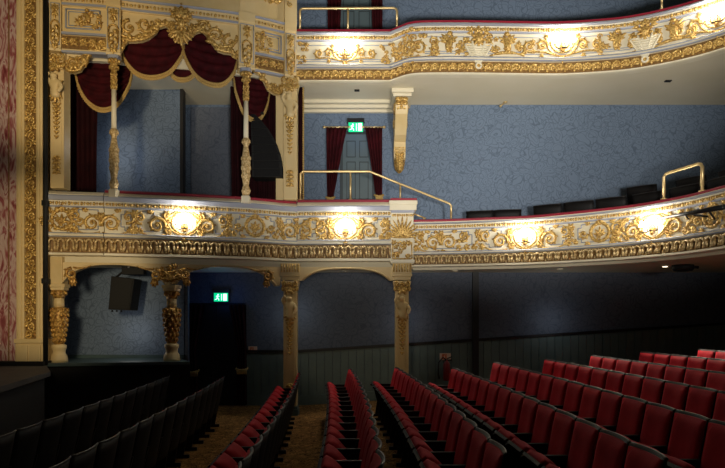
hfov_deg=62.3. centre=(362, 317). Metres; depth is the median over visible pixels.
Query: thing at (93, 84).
drape
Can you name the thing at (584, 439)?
cushion
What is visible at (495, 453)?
seat
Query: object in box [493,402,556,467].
seat
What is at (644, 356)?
seat
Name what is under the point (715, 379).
seat
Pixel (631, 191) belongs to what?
seat
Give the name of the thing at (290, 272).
pillar
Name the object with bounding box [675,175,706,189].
seat
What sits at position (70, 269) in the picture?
arch
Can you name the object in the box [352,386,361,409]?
cushion
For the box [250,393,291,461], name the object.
seat
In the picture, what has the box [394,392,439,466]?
seat
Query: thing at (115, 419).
seat
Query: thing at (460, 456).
cushion
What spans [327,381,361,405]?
seat
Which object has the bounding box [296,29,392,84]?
balcony front
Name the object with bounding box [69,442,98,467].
seat
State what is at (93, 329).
wall
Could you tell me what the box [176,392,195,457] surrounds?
seat
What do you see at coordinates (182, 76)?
drape
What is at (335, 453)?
seat
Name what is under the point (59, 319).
column shaft
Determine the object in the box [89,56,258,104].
ceiling
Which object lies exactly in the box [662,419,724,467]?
seat
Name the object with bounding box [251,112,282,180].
speaker
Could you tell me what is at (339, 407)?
seat
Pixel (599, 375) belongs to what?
seat
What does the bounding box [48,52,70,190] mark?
carved pilaster
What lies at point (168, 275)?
capital
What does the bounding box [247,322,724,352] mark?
trim
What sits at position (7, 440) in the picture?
seat
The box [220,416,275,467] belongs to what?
seat
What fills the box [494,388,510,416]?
cushion
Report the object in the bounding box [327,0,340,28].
curtain
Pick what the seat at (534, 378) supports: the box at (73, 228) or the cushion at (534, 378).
the cushion at (534, 378)
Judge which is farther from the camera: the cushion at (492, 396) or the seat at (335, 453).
the cushion at (492, 396)
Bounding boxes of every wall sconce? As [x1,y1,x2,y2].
[173,217,194,232]
[335,43,354,58]
[335,223,354,236]
[515,232,534,244]
[553,35,574,51]
[639,219,659,234]
[703,7,724,25]
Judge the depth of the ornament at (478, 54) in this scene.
12.22 m
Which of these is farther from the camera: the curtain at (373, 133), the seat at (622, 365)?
the curtain at (373, 133)
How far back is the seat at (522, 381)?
9.63 m
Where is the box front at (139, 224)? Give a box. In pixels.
[95,190,298,261]
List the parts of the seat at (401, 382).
armrest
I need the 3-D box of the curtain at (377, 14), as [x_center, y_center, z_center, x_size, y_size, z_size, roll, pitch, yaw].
[0.332,-6.660,13.950,0.279,2.380,0.072,0,0,0]
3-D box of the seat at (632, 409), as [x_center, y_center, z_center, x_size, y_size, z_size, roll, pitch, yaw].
[2.553,1.296,6.117,0.544,0.961,0.519,0,0,-2]
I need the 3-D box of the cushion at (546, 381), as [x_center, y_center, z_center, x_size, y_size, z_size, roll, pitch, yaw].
[2.623,1.106,8.633,0.153,0.515,0.450,0,0,-3]
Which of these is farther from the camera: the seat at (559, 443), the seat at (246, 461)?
the seat at (559, 443)
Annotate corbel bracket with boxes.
[390,88,413,173]
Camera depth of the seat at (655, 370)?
9.21 m
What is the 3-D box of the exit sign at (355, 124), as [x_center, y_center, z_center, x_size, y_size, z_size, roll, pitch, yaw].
[-0.157,-4.480,14.018,0.397,0.331,0.165,0,0,0]
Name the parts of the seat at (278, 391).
seat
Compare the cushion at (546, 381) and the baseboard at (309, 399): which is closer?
the cushion at (546, 381)
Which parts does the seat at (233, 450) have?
seat, backrest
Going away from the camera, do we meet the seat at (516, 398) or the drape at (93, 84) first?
the seat at (516, 398)
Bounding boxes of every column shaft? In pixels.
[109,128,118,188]
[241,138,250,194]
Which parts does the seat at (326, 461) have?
seat, armrest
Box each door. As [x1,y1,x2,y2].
[190,303,245,405]
[340,0,371,28]
[340,131,374,198]
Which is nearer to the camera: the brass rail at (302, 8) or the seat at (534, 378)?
the seat at (534, 378)
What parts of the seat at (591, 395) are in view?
armrest, backrest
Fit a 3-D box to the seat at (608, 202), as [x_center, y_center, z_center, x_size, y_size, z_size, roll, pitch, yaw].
[5.245,-1.990,12.479,0.644,0.961,0.544,0,0,39]
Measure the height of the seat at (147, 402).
0.961 m
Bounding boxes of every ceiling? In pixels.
[48,250,724,271]
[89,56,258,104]
[300,53,724,104]
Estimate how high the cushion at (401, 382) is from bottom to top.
0.515 m
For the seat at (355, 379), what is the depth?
9.92 m
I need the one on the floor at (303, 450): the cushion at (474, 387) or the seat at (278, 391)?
the seat at (278, 391)
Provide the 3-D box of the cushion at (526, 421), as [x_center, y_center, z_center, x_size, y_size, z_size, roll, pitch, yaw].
[1.792,1.160,6.518,0.153,0.515,0.450,0,0,-2]
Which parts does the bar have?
support arm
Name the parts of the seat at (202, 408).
backrest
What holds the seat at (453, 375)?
on the floor at (303, 450)
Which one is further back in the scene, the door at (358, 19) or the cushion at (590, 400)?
the door at (358, 19)
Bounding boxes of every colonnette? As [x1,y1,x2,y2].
[107,54,120,196]
[240,67,251,203]
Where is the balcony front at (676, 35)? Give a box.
[389,0,724,83]
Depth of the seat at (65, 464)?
4.58 m
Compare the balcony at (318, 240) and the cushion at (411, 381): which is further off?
the balcony at (318, 240)
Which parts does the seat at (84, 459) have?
trim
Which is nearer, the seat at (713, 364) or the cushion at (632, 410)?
the cushion at (632, 410)
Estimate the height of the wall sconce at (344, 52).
0.268 m
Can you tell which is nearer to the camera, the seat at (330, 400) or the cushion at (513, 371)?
the seat at (330, 400)
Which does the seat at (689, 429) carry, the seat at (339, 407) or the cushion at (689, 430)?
the cushion at (689, 430)
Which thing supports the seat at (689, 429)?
on the floor at (303, 450)
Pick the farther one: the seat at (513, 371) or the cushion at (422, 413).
the seat at (513, 371)
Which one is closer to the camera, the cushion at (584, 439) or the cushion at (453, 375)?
the cushion at (584, 439)
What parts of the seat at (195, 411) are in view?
backrest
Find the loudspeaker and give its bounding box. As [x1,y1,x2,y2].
[108,266,145,311]
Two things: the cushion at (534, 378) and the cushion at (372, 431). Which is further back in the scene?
the cushion at (534, 378)
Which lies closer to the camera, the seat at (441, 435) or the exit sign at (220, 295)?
the seat at (441, 435)
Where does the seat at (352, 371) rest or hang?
on the floor at (303, 450)
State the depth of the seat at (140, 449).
6.43 m
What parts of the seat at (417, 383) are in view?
seat, armrest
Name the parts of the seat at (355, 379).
seat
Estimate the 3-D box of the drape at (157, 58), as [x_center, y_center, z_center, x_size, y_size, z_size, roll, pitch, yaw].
[-4.146,-5.276,11.873,1.241,1.154,0.129,0,0,-13]
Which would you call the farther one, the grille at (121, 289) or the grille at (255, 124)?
the grille at (255, 124)
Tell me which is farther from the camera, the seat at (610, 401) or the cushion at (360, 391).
the cushion at (360, 391)
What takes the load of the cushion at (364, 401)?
on the seat at (354, 425)
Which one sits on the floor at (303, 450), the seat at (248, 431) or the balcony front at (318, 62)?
the seat at (248, 431)
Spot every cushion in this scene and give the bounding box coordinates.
[105,190,296,203]
[297,29,390,31]
[297,199,389,202]
[344,370,350,386]
[346,372,352,389]
[347,374,353,392]
[348,376,355,396]
[350,379,357,400]
[351,382,358,404]
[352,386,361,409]
[353,390,362,415]
[355,394,364,421]
[356,399,366,429]
[357,405,368,437]
[358,411,370,447]
[359,419,373,459]
[361,428,375,467]
[370,453,380,467]
[390,198,416,199]
[391,0,700,30]
[391,368,398,385]
[394,370,401,388]
[397,373,405,392]
[401,375,409,396]
[405,378,414,400]
[409,381,419,404]
[413,185,724,221]
[414,385,425,410]
[419,389,430,416]
[424,394,437,423]
[430,399,444,430]
[437,405,452,440]
[445,412,462,451]
[447,369,457,388]
[453,420,473,463]
[454,371,464,391]
[460,374,472,395]
[466,430,486,467]
[468,377,480,399]
[476,380,489,404]
[484,384,499,410]
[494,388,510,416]
[505,393,523,423]
[506,367,518,387]
[515,370,529,391]
[517,398,537,432]
[525,372,540,395]
[531,405,554,442]
[537,375,553,399]
[547,412,574,454]
[549,379,567,404]
[563,383,582,410]
[566,421,597,467]
[578,387,600,417]
[592,432,626,467]
[596,392,621,425]
[616,398,644,434]
[639,405,672,445]
[666,413,706,458]
[700,423,724,467]
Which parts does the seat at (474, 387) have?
seat, armrest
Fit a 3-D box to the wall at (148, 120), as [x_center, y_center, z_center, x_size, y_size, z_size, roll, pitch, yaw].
[-5.697,-3.230,13.225,3.407,3.560,0.150,0,0,0]
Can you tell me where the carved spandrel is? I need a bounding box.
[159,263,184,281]
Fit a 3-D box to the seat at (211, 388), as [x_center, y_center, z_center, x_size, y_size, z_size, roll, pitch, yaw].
[-2.751,1.567,10.047,0.544,0.961,0.519,0,0,-4]
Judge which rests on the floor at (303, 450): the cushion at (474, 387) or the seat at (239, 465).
the seat at (239, 465)
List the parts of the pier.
grey moulding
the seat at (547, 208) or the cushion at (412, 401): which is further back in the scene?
the seat at (547, 208)
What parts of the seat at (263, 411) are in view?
seat, backrest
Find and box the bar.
[655,204,724,219]
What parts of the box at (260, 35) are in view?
grey moulding, panel, grey moulding, grey moulding, grey moulding, grey moulding, panel, grey moulding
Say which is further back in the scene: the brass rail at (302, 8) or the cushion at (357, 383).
the brass rail at (302, 8)
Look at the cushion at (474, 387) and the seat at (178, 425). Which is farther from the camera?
the cushion at (474, 387)
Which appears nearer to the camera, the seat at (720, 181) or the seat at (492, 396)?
the seat at (492, 396)
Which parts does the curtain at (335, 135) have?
rod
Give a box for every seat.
[0,430,16,467]
[9,421,42,467]
[35,413,64,467]
[49,456,71,467]
[55,407,83,464]
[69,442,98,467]
[75,401,99,453]
[91,396,113,446]
[93,432,120,467]
[106,392,125,438]
[113,423,138,467]
[119,388,136,431]
[129,384,146,427]
[131,415,153,467]
[140,381,155,420]
[144,408,166,467]
[148,378,162,417]
[155,402,177,467]
[156,375,169,412]
[166,397,187,466]
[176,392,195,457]
[185,388,202,450]
[192,385,209,443]
[199,381,214,437]
[205,378,219,431]
[207,435,262,467]
[208,425,269,467]
[211,376,224,426]
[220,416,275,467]
[229,409,280,467]
[235,461,241,467]
[237,403,284,467]
[237,447,253,467]
[244,398,288,467]
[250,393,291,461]
[255,389,293,453]
[259,386,295,446]
[263,382,296,439]
[265,379,298,433]
[268,377,299,428]
[272,374,299,423]
[273,372,300,419]
[317,425,378,467]
[319,417,375,459]
[322,409,373,447]
[323,403,371,437]
[325,368,352,386]
[325,397,368,429]
[326,370,354,389]
[326,373,355,392]
[326,375,357,396]
[326,388,364,415]
[326,392,366,422]
[327,378,359,400]
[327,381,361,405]
[327,384,362,410]
[365,436,381,467]
[370,367,399,416]
[370,449,384,467]
[373,369,403,420]
[375,371,407,425]
[378,374,411,430]
[381,377,416,436]
[384,380,421,442]
[387,383,427,449]
[390,387,433,457]
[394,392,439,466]
[397,396,447,467]
[402,402,455,467]
[406,409,465,465]
[412,417,476,463]
[418,427,490,467]
[426,368,459,388]
[431,370,465,391]
[436,372,473,396]
[442,375,481,403]
[448,378,491,410]
[455,382,501,417]
[463,386,512,426]
[466,210,493,217]
[472,391,525,431]
[481,396,540,467]
[481,439,506,467]
[488,362,501,381]
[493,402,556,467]
[494,209,521,216]
[495,364,510,384]
[502,366,519,387]
[505,409,577,467]
[511,368,530,391]
[518,371,541,395]
[520,418,601,467]
[526,374,554,399]
[533,203,561,214]
[539,377,568,404]
[541,429,630,467]
[542,359,554,374]
[552,361,566,377]
[552,381,584,410]
[557,385,602,417]
[564,200,593,211]
[564,363,579,380]
[575,390,623,425]
[576,365,593,384]
[589,355,602,367]
[590,367,608,389]
[595,196,626,208]
[597,395,647,434]
[601,357,617,370]
[604,370,625,392]
[609,402,676,445]
[615,358,632,372]
[621,373,644,397]
[624,442,668,467]
[626,184,656,204]
[630,360,648,376]
[630,409,709,459]
[632,190,661,203]
[639,351,654,362]
[640,377,665,403]
[646,362,665,378]
[653,353,671,364]
[661,381,690,410]
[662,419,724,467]
[663,365,686,382]
[668,183,700,197]
[669,354,688,366]
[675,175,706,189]
[683,367,708,386]
[685,385,718,418]
[686,356,707,368]
[697,349,716,357]
[705,358,724,371]
[706,176,724,189]
[706,370,724,390]
[712,390,724,421]
[715,350,724,358]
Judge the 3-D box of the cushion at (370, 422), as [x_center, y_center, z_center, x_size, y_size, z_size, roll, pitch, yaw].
[0.032,1.274,5.801,0.153,0.515,0.450,0,0,-1]
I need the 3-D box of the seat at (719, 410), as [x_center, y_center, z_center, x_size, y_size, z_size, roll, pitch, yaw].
[3.496,1.235,6.017,0.544,0.961,0.519,0,0,-2]
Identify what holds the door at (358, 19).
in the wall at (468, 157)
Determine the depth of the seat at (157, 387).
10.54 m
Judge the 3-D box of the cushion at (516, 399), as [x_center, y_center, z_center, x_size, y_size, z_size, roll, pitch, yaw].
[1.774,1.161,7.022,0.153,0.515,0.450,0,0,-2]
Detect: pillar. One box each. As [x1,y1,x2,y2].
[280,263,300,415]
[392,263,411,373]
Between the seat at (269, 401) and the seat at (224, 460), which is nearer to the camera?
the seat at (224, 460)
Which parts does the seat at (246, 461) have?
backrest, trim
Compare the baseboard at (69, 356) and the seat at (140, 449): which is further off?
the baseboard at (69, 356)
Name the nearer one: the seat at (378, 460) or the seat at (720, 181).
the seat at (378, 460)
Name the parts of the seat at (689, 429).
seat, armrest, backrest, trim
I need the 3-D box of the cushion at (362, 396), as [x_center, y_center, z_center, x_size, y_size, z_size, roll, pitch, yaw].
[-0.038,1.279,7.821,0.153,0.515,0.450,0,0,-3]
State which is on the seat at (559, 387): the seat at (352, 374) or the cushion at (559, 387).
the cushion at (559, 387)
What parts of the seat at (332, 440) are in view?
seat, armrest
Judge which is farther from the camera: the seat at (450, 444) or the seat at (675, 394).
the seat at (675, 394)
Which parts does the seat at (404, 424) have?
seat, armrest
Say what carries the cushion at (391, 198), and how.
on the pier
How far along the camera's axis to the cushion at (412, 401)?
8.95 m
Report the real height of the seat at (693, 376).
0.961 m
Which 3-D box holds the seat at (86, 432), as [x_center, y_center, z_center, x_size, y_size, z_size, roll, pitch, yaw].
[-3.671,1.567,7.629,0.544,0.961,0.519,0,0,-2]
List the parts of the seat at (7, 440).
trim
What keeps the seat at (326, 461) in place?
on the floor at (303, 450)
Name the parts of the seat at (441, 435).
seat, armrest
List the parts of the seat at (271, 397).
seat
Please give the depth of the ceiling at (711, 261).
12.46 m
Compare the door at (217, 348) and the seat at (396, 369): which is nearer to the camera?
the seat at (396, 369)
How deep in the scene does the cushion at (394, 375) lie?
11.46 m
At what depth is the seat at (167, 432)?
7.45 m
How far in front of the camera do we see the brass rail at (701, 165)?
10.67 m
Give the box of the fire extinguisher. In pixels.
[437,356,451,380]
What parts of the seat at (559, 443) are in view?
seat, armrest, backrest, trim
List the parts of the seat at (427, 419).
seat, armrest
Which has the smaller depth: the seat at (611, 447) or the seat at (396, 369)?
the seat at (611, 447)
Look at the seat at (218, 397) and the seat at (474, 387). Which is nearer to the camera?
the seat at (474, 387)
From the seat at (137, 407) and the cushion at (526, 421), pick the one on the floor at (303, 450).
the seat at (137, 407)
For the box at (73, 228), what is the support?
attached to the ceiling at (711, 261)
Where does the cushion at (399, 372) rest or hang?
on the seat at (400, 371)
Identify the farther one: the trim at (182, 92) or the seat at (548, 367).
the trim at (182, 92)
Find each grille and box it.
[109,278,132,308]
[251,114,259,119]
[252,121,265,127]
[252,129,270,135]
[253,137,274,143]
[253,145,276,151]
[254,153,278,159]
[254,161,279,167]
[254,170,279,175]
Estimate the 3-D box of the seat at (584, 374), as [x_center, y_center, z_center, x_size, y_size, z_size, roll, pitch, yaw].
[3.341,1.245,9.544,0.544,0.961,0.519,0,0,-3]
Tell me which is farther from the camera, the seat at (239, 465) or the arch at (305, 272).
the arch at (305, 272)
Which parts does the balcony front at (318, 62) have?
grey moulding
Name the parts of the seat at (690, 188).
trim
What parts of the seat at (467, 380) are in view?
armrest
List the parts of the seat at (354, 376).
seat, armrest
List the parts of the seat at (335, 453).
seat, armrest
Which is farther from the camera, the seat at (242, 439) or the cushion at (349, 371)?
the cushion at (349, 371)
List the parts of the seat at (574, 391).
backrest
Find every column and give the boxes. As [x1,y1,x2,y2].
[48,284,69,362]
[162,285,181,360]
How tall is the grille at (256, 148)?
0.145 m
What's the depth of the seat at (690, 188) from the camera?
11.18 m
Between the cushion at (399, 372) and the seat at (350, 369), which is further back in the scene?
the seat at (350, 369)
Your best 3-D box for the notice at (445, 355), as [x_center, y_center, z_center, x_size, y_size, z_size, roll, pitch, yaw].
[1.939,0.905,14.067,0.260,0.160,0.063,0,0,0]
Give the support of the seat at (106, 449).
on the floor at (303, 450)
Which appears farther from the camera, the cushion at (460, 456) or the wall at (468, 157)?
the wall at (468, 157)
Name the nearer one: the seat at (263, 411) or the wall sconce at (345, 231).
the seat at (263, 411)
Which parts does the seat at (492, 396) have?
seat, armrest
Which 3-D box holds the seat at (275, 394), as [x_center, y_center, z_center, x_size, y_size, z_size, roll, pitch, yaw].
[-1.399,1.553,10.747,0.544,0.961,0.519,0,0,-4]
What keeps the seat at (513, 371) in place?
on the floor at (303, 450)
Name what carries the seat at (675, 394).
on the floor at (303, 450)
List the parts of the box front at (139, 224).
grey moulding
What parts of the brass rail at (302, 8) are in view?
post, rail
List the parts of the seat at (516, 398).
seat, armrest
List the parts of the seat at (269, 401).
seat, backrest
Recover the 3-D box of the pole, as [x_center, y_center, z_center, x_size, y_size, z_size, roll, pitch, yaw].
[-5.932,-2.710,11.235,0.101,7.180,0.130,0,0,0]
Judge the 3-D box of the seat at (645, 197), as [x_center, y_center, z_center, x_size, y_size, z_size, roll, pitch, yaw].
[5.797,-1.990,11.950,0.544,0.961,0.644,0,0,-40]
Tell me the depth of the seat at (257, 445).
5.10 m
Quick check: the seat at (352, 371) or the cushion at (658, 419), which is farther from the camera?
the seat at (352, 371)
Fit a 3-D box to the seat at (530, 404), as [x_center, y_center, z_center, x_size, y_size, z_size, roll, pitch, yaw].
[1.621,1.357,6.524,0.544,0.961,0.519,0,0,-2]
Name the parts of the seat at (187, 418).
backrest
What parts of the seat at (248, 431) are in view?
seat, armrest, backrest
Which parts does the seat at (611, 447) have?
seat, backrest, trim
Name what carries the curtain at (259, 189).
hanging from the ceiling at (197, 93)
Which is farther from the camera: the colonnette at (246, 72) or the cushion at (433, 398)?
the colonnette at (246, 72)
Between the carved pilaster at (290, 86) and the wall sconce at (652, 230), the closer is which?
the wall sconce at (652, 230)
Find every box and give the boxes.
[37,191,107,256]
[48,0,296,95]
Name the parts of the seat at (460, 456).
seat, armrest, backrest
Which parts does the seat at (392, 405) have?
seat, armrest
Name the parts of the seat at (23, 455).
trim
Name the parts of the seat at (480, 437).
seat, armrest, backrest, trim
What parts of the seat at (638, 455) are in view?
trim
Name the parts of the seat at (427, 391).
seat, armrest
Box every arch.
[0,0,55,365]
[62,262,170,286]
[171,264,279,287]
[299,267,392,280]
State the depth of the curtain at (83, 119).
12.15 m
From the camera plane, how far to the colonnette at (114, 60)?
11.45 m
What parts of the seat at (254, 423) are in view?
seat, backrest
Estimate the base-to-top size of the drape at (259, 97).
0.924 m
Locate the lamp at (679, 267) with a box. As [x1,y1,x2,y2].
[671,264,698,271]
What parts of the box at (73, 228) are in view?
grey moulding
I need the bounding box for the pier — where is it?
[387,198,417,264]
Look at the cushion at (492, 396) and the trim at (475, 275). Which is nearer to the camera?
the cushion at (492, 396)
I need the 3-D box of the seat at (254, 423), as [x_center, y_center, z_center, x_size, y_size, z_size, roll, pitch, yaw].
[-1.225,1.542,7.726,0.544,0.961,0.519,0,0,-2]
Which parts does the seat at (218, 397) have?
backrest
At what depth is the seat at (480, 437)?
4.94 m
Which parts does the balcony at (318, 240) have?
grey moulding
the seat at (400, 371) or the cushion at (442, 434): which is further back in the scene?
the seat at (400, 371)
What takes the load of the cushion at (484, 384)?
on the seat at (484, 383)
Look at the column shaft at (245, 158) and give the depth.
12.04 m
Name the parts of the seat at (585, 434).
seat, armrest, backrest, trim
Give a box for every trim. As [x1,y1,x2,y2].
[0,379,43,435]
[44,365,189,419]
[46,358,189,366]
[180,89,185,193]
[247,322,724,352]
[304,100,392,112]
[472,272,478,375]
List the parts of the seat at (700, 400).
trim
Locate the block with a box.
[48,257,67,283]
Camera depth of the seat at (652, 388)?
7.49 m
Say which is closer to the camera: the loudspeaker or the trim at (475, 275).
the loudspeaker
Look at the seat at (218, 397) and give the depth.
11.01 m
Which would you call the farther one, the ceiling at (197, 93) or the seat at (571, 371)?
the ceiling at (197, 93)
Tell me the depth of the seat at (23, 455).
6.05 m
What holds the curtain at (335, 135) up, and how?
hanging from the wall at (468, 157)
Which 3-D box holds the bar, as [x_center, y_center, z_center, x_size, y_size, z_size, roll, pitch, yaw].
[5.667,-1.734,10.244,0.332,0.207,1.599,0,0,-10]
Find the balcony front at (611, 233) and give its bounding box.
[413,185,724,267]
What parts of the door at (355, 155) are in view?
panel moulding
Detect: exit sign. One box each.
[213,289,230,301]
[347,118,363,133]
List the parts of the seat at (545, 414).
seat, armrest, backrest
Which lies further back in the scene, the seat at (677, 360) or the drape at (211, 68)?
the drape at (211, 68)
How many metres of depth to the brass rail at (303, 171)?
12.73 m
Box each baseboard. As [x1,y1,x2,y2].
[67,355,183,357]
[245,391,376,405]
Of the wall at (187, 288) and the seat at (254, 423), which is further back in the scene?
the wall at (187, 288)
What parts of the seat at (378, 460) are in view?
backrest, trim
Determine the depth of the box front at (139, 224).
11.91 m
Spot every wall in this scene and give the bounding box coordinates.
[56,89,179,192]
[64,268,184,359]
[184,275,189,360]
[186,0,724,393]
[191,107,231,195]
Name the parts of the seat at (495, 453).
trim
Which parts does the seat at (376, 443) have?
trim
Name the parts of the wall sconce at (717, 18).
lamp shade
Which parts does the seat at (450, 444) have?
seat, armrest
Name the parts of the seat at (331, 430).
seat, armrest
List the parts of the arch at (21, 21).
moulding, moulding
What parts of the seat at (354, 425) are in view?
seat, armrest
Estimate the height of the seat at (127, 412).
0.961 m
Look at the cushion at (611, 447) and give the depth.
4.49 m
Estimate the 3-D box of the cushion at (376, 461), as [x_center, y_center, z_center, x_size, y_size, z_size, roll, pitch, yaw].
[0.061,1.272,4.286,0.153,0.515,0.450,0,0,-1]
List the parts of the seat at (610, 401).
armrest, backrest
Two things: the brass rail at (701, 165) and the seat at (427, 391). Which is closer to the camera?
the seat at (427, 391)
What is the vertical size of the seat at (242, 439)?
0.961 m
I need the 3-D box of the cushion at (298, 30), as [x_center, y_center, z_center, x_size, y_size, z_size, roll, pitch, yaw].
[-0.390,-6.080,12.735,2.006,0.060,0.150,0,0,0]
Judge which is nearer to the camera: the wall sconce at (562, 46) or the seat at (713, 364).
the seat at (713, 364)
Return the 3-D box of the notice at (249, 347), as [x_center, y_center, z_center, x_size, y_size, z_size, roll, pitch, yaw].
[-2.573,0.740,14.067,0.200,0.150,0.063,0,0,0]
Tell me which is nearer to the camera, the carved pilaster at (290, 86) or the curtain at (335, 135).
the carved pilaster at (290, 86)
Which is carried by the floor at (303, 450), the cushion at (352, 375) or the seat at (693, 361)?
the seat at (693, 361)
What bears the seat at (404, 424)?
on the floor at (303, 450)
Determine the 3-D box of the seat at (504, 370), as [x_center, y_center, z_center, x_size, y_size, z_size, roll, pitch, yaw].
[2.328,1.311,10.650,0.544,0.961,0.519,0,0,-4]
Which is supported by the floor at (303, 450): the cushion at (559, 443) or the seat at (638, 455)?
the seat at (638, 455)
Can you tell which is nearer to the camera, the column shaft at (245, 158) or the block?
the block
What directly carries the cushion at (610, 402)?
on the seat at (610, 401)
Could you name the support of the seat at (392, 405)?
on the floor at (303, 450)
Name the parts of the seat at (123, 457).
trim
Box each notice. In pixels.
[248,346,256,349]
[440,353,450,359]
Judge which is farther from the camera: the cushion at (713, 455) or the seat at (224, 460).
the seat at (224, 460)
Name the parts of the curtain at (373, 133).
rod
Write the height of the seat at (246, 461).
0.961 m
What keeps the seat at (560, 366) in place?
on the floor at (303, 450)
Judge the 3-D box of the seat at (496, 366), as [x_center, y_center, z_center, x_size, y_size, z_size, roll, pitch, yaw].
[2.292,1.313,11.153,0.544,0.961,0.519,0,0,-4]
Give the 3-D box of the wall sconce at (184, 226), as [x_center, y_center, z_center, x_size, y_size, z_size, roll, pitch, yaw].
[-3.487,-1.816,11.734,0.399,0.268,0.221,0,0,0]
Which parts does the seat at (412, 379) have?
seat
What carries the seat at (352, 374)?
on the floor at (303, 450)
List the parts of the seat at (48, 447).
trim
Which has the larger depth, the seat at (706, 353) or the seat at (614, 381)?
the seat at (706, 353)
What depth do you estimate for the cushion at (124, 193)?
11.93 m
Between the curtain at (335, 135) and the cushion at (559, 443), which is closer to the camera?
the cushion at (559, 443)
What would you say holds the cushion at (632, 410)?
on the seat at (632, 409)
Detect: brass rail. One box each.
[298,170,451,218]
[299,7,397,28]
[660,162,703,199]
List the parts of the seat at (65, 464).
backrest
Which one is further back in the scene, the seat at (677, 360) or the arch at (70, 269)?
the arch at (70, 269)
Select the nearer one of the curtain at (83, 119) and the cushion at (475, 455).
the cushion at (475, 455)
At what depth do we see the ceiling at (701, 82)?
13.16 m
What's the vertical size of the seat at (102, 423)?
0.961 m
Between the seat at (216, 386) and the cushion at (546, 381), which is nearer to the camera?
the cushion at (546, 381)
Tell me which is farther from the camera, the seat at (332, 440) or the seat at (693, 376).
the seat at (693, 376)
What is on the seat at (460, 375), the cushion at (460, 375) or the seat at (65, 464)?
the cushion at (460, 375)
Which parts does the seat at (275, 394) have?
seat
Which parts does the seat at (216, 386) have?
backrest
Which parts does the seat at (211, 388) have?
backrest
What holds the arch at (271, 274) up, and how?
on the column at (171, 315)
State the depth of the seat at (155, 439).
6.92 m
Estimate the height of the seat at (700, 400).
0.961 m
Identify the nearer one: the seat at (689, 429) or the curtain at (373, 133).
the seat at (689, 429)
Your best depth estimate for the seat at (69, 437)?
7.04 m
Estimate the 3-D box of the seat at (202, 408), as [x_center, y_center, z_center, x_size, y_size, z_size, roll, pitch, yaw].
[-2.719,1.567,9.544,0.544,0.961,0.519,0,0,-3]
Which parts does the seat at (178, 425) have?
backrest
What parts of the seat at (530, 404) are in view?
seat, armrest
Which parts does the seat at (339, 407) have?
seat, armrest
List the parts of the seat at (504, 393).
seat, armrest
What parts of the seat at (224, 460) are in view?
seat, armrest, backrest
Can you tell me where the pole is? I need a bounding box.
[41,0,49,364]
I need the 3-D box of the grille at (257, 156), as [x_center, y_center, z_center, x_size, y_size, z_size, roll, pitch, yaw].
[-2.002,-3.358,12.494,0.529,0.142,0.012,0,0,0]
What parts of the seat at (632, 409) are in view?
armrest, backrest, trim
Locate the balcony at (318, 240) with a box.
[294,199,391,261]
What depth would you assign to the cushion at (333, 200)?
12.63 m
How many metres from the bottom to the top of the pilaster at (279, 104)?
2.560 m
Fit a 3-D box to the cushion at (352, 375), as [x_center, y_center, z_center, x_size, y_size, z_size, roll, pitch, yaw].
[-0.215,1.290,10.847,0.153,0.515,0.450,0,0,-4]
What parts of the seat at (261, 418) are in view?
seat, backrest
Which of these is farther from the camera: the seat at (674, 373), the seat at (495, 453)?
the seat at (674, 373)
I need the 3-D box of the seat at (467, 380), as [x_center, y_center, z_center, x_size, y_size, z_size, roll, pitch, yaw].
[1.480,1.366,9.547,0.544,0.961,0.519,0,0,-3]
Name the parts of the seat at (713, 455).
seat, armrest, backrest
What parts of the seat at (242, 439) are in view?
seat, armrest, backrest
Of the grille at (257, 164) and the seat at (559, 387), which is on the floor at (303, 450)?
the seat at (559, 387)
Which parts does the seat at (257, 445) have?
backrest, trim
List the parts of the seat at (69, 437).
trim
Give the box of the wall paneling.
[247,325,724,395]
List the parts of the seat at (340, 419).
seat, armrest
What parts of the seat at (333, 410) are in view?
seat, armrest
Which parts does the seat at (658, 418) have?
armrest, backrest, trim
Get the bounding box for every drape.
[75,63,132,112]
[122,28,184,80]
[170,69,194,82]
[181,33,236,87]
[233,76,270,121]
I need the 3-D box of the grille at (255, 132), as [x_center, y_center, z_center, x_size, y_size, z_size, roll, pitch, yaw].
[-2.096,-3.862,12.494,0.401,0.150,0.012,0,0,0]
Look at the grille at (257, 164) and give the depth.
12.49 m
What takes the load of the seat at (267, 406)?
on the floor at (303, 450)
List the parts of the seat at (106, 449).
trim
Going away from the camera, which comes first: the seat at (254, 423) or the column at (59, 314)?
the seat at (254, 423)
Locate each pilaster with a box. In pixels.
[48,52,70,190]
[276,94,282,199]
[280,76,299,201]
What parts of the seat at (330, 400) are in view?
seat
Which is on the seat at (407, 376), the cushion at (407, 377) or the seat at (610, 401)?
the cushion at (407, 377)
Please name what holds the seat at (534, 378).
on the floor at (303, 450)
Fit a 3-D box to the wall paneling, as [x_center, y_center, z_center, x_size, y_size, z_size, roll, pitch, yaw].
[4.325,1.011,14.083,14.138,2.078,0.026,0,0,0]
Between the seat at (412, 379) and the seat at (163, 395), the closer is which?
the seat at (412, 379)
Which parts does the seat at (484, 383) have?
seat, armrest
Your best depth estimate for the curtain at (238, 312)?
13.91 m
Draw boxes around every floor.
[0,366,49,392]
[165,400,405,467]
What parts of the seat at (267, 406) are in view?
seat, backrest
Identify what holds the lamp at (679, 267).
attached to the ceiling at (711, 261)
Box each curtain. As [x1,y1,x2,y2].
[67,74,96,191]
[229,305,247,404]
[230,86,275,199]
[297,87,303,202]
[323,126,349,199]
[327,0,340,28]
[362,126,385,198]
[371,0,382,28]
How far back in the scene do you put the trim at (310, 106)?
13.90 m

